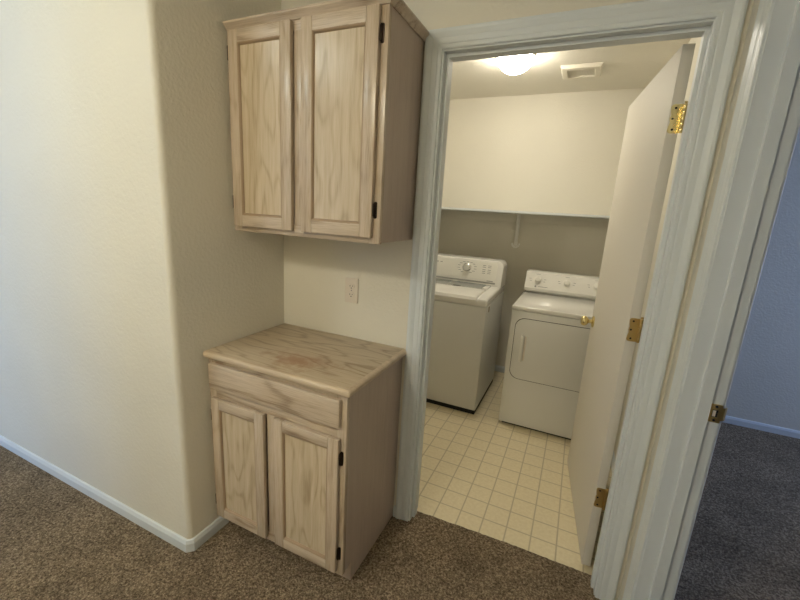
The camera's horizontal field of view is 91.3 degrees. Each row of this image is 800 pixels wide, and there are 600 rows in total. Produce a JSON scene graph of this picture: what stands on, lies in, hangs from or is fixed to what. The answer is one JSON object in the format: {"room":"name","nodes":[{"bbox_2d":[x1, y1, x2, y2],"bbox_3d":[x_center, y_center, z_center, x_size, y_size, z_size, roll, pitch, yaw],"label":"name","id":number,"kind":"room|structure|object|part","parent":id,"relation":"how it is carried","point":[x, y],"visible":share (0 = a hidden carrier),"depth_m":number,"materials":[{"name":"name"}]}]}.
{"room":"hallway","nodes":[
{"label":"hallway","id":0,"kind":"room"},
{"bbox_2d":[0,0,283,538],"bbox_3d":[-1.397,-0.293,1.979,1.580,2.440,0.644,9,14,23],"label":"wall","id":1,"kind":"structure","parent":0,"point":[124,260],"depth_m":1.54,"materials":[{"name":"beige paint"}]},
{"bbox_2d":[0,435,228,552],"bbox_3d":[-1.570,1.350,0.113,3.218,0.057,3.795,9,14,23],"label":"baseboard","id":2,"kind":"structure","parent":1,"relation":"attached to","point":[186,545],"depth_m":1.81,"materials":[{"name":"white paint"}]},
{"bbox_2d":[0,371,799,599],"bbox_3d":[0.433,1.414,0.605,6.480,0.064,6.320,9,14,23],"label":"floor","id":3,"kind":"structure","parent":0,"point":[58,542],"depth_m":1.76,"materials":[{"name":"brown carpet"}]},
{"bbox_2d":[208,357,402,579],"bbox_3d":[-0.410,0.639,1.743,0.662,0.836,0.476,9,14,23],"label":"base cabinet","id":4,"kind":"object","parent":3,"relation":"on","point":[308,471],"visible":0.94,"depth_m":1.52,"materials":[{"name":"beige wood"}]},
{"bbox_3d":[-0.662,0.691,1.615,0.278,0.564,0.018,9,14,23],"label":"door","id":5,"kind":"part","parent":4,"relation":"part of","materials":[{"name":"brown wood"}]},
{"bbox_3d":[-0.660,0.691,1.618,0.200,0.486,0.007,9,14,23],"label":"panel","id":6,"kind":"part","parent":4,"relation":"part of","materials":[{"name":"brown wood"}]},
{"bbox_3d":[-0.487,0.347,1.463,0.624,0.106,0.019,9,14,23],"label":"drawer","id":7,"kind":"part","parent":4,"relation":"part of","materials":[{"name":"brown wood"}]},
{"bbox_2d":[203,323,405,397],"bbox_3d":[-0.377,0.222,1.639,0.684,0.025,0.480,9,14,23],"label":"countertop","id":8,"kind":"structure","parent":4,"relation":"on","point":[341,365],"depth_m":1.56,"materials":[{"name":"brown wood"}]},
{"bbox_3d":[-0.357,0.739,1.486,0.214,0.486,0.007,9,14,23],"label":"panel","id":9,"kind":"part","parent":4,"relation":"part of","materials":[{"name":"brown wood"}]},
{"bbox_3d":[-0.359,0.739,1.483,0.292,0.564,0.018,9,14,23],"label":"door","id":10,"kind":"part","parent":4,"relation":"part of","materials":[{"name":"brown wood"}]},
{"bbox_2d":[426,253,506,413],"bbox_3d":[0.415,0.215,3.227,0.693,1.098,0.711,9,14,23],"label":"washing machine","id":11,"kind":"object","parent":3,"relation":"on","point":[468,298],"visible":0.78,"depth_m":2.93,"materials":[{"name":"white metal"}]},
{"bbox_3d":[0.348,-0.071,2.976,0.550,0.059,0.311,9,14,23],"label":"lid","id":12,"kind":"part","parent":11,"relation":"part of","materials":[{"name":"white metal"}]},
{"bbox_3d":[0.498,-0.270,3.273,0.622,0.140,0.041,9,14,23],"label":"control panel","id":13,"kind":"part","parent":11,"relation":"part of","materials":[{"name":"white plastic"}]},
{"bbox_2d":[499,269,598,439],"bbox_3d":[1.177,0.369,2.873,0.671,1.044,0.720,9,14,23],"label":"dryer","id":14,"kind":"object","parent":3,"relation":"on","point":[548,341],"visible":0.75,"depth_m":2.65,"materials":[{"name":"white metal"}]},
{"bbox_3d":[0.819,0.330,2.644,0.020,0.186,0.026,9,14,23],"label":"handle","id":15,"kind":"part","parent":14,"relation":"part of","materials":[{"name":"white plastic"}]},
{"bbox_3d":[1.076,-0.157,3.056,0.049,0.057,0.049,-2,14,-20],"label":"knob","id":16,"kind":"part","parent":14,"relation":"part of","materials":[{"name":"white plastic"}]},
{"bbox_3d":[1.044,0.370,2.565,0.597,0.429,0.008,9,14,23],"label":"door","id":17,"kind":"part","parent":14,"relation":"part of","materials":[{"name":"white metal"}]},
{"bbox_3d":[1.202,0.034,2.807,0.671,0.030,0.696,9,14,23],"label":"panel","id":18,"kind":"part","parent":14,"relation":"part of","materials":[{"name":"white metal"}]},
{"bbox_3d":[1.267,-0.127,2.973,0.049,0.057,0.049,-2,14,-20],"label":"knob","id":19,"kind":"part","parent":14,"relation":"part of","materials":[{"name":"white plastic"}]},
{"bbox_3d":[1.454,-0.097,2.891,0.049,0.057,0.049,-2,14,-20],"label":"knob","id":20,"kind":"part","parent":14,"relation":"part of","materials":[{"name":"white plastic"}]},
{"bbox_2d":[281,0,753,599],"bbox_3d":[0.198,-0.120,1.632,1.638,2.440,0.108,9,14,23],"label":"wall","id":21,"kind":"structure","parent":0,"point":[316,270],"depth_m":1.72,"materials":[{"name":"beige paint"}]},
{"bbox_2d":[223,0,428,243],"bbox_3d":[-0.289,-0.630,1.517,0.694,0.754,0.316,9,14,23],"label":"upper cabinet","id":22,"kind":"object","parent":21,"relation":"attached to","point":[325,97],"visible":1,"depth_m":1.37,"materials":[{"name":"beige wood"}]},
{"bbox_3d":[-0.518,-0.626,1.462,0.290,0.705,0.018,9,14,23],"label":"door","id":23,"kind":"part","parent":22,"relation":"part of","materials":[{"name":"brown wood"}]},
{"bbox_3d":[-0.517,-0.627,1.465,0.208,0.623,0.007,9,14,23],"label":"panel","id":24,"kind":"part","parent":22,"relation":"part of","materials":[{"name":"brown wood"}]},
{"bbox_3d":[-0.268,-0.984,1.435,0.694,0.026,0.315,9,14,23],"label":"crown moulding","id":25,"kind":"part","parent":22,"relation":"part of","materials":[{"name":"brown wood"}]},
{"bbox_3d":[-0.211,-0.579,1.331,0.214,0.623,0.007,9,14,23],"label":"panel","id":26,"kind":"part","parent":22,"relation":"part of","materials":[{"name":"brown wood"}]},
{"bbox_3d":[-0.213,-0.578,1.328,0.296,0.705,0.018,9,14,23],"label":"door","id":27,"kind":"part","parent":22,"relation":"part of","materials":[{"name":"brown wood"}]},
{"bbox_2d":[345,277,358,303],"bbox_3d":[-0.220,-0.043,1.778,0.068,0.114,0.007,9,14,23],"label":"wall outlet","id":28,"kind":"object","parent":21,"relation":"attached to","point":[351,284],"visible":1,"depth_m":1.78,"materials":[{"name":"beige plastic"}]},
{"bbox_2d":[348,292,353,297],"bbox_3d":[-0.222,-0.024,1.781,0.034,0.025,0.003,9,14,23],"label":"receptacle","id":29,"kind":"object","parent":28,"relation":"attached to","point":[350,294],"depth_m":1.78,"materials":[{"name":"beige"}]},
{"bbox_2d":[348,283,354,288],"bbox_3d":[-0.220,-0.062,1.772,0.034,0.025,0.003,9,14,23],"label":"receptacle","id":30,"kind":"object","parent":28,"relation":"attached to","point":[350,285],"depth_m":1.77,"materials":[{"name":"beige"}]},
{"bbox_2d":[408,18,715,594],"bbox_3d":[0.491,0.119,1.544,0.840,2.048,0.109,9,14,23],"label":"trim","id":31,"kind":"structure","parent":21,"relation":"attached to","point":[703,29],"depth_m":1.39,"materials":[{"name":"white paint"}]},
{"bbox_2d":[395,0,748,599],"bbox_3d":[0.465,0.105,1.482,0.942,2.101,0.016,9,14,23],"label":"trim","id":32,"kind":"structure","parent":21,"relation":"attached to","point":[729,15],"depth_m":1.31,"materials":[{"name":"white paint"}]},
{"bbox_2d":[438,88,644,366],"bbox_3d":[1.058,-0.506,3.526,1.785,2.440,0.100,9,14,23],"label":"wall","id":33,"kind":"structure","parent":0,"point":[554,152],"depth_m":3.34,"materials":[{"name":"beige paint"}]},
{"bbox_2d":[441,207,609,247],"bbox_3d":[1.006,-0.574,3.257,1.683,0.316,0.397,9,14,23],"label":"wall shelf","id":34,"kind":"object","parent":33,"relation":"attached to","point":[448,212],"visible":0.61,"depth_m":3.32,"materials":[{"name":"white paint"}]},
{"bbox_2d":[450,38,690,99],"bbox_3d":[0.576,-1.036,0.040,6.720,0.100,6.520,9,14,23],"label":"ceiling","id":35,"kind":"structure","parent":0,"point":[629,66],"depth_m":2.71,"materials":[{"name":"paint"}]},
{"bbox_2d":[497,54,534,74],"bbox_3d":[0.724,-1.483,2.468,0.232,0.102,0.232,9,14,23],"label":"ceiling lamp","id":36,"kind":"object","parent":35,"relation":"attached to","point":[512,65],"visible":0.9,"depth_m":2.41,"materials":[{"name":"white glass"}]},
{"bbox_2d":[561,62,602,79],"bbox_3d":[1.216,-1.529,2.624,0.252,0.025,0.235,9,14,23],"label":"ceiling vent","id":37,"kind":"object","parent":35,"relation":"in","point":[585,70],"visible":1,"depth_m":2.59,"materials":[{"name":"beige paint"}]},
{"bbox_2d":[614,0,759,599],"bbox_3d":[0.551,0.207,0.304,0.147,2.440,6.520,9,14,23],"label":"wall","id":38,"kind":"structure","parent":0,"point":[754,11],"depth_m":1.32,"materials":[{"name":"beige paint"}]},
{"bbox_2d":[495,365,614,472],"bbox_3d":[0.595,0.849,2.833,1.685,0.057,2.012,9,14,23],"label":"baseboard","id":39,"kind":"structure","parent":38,"relation":"attached to","point":[498,368],"depth_m":3.73,"materials":[{"name":"white paint"}]},
{"bbox_2d":[567,43,695,565],"bbox_3d":[0.978,0.093,1.812,0.164,2.010,0.778,7,14,17],"label":"door","id":40,"kind":"structure","parent":38,"relation":"in","point":[654,117],"depth_m":1.61,"materials":[{"name":"white paint"}]},
{"bbox_3d":[1.025,0.115,2.152,0.056,0.055,0.055,7,14,17],"label":"knob","id":41,"kind":"part","parent":40,"relation":"part of","materials":[{"name":"gold metal"}]},
{"bbox_2d":[622,0,774,599],"bbox_3d":[0.667,0.272,0.795,0.013,2.107,0.913,9,14,23],"label":"trim","id":42,"kind":"structure","parent":38,"relation":"attached to","point":[765,8],"depth_m":1.10,"materials":[{"name":"white paint"}]},
{"bbox_2d":[633,0,799,599],"bbox_3d":[0.724,0.309,0.777,0.115,2.048,0.796,9,14,23],"label":"trim","id":43,"kind":"structure","parent":38,"relation":"attached to","point":[773,116],"depth_m":1.06,"materials":[{"name":"white paint"}]},
{"bbox_3d":[0.904,0.325,1.121,0.028,0.056,0.002,9,14,23],"label":"strike plate","id":44,"kind":"part","parent":43,"relation":"part of","materials":[{"name":"gold metal"}]},
{"bbox_2d":[725,129,799,430],"bbox_3d":[3.404,-0.121,2.448,3.235,2.440,0.100,9,14,23],"label":"wall","id":45,"kind":"structure","parent":0,"point":[765,386],"depth_m":2.80,"materials":[{"name":"beige paint"}]},
{"bbox_2d":[723,416,799,438],"bbox_3d":[2.265,1.456,0.625,3.162,0.057,4.670,9,14,23],"label":"baseboard","id":46,"kind":"structure","parent":45,"relation":"attached to","point":[728,419],"depth_m":2.92,"materials":[{"name":"white paint"}]}
]}

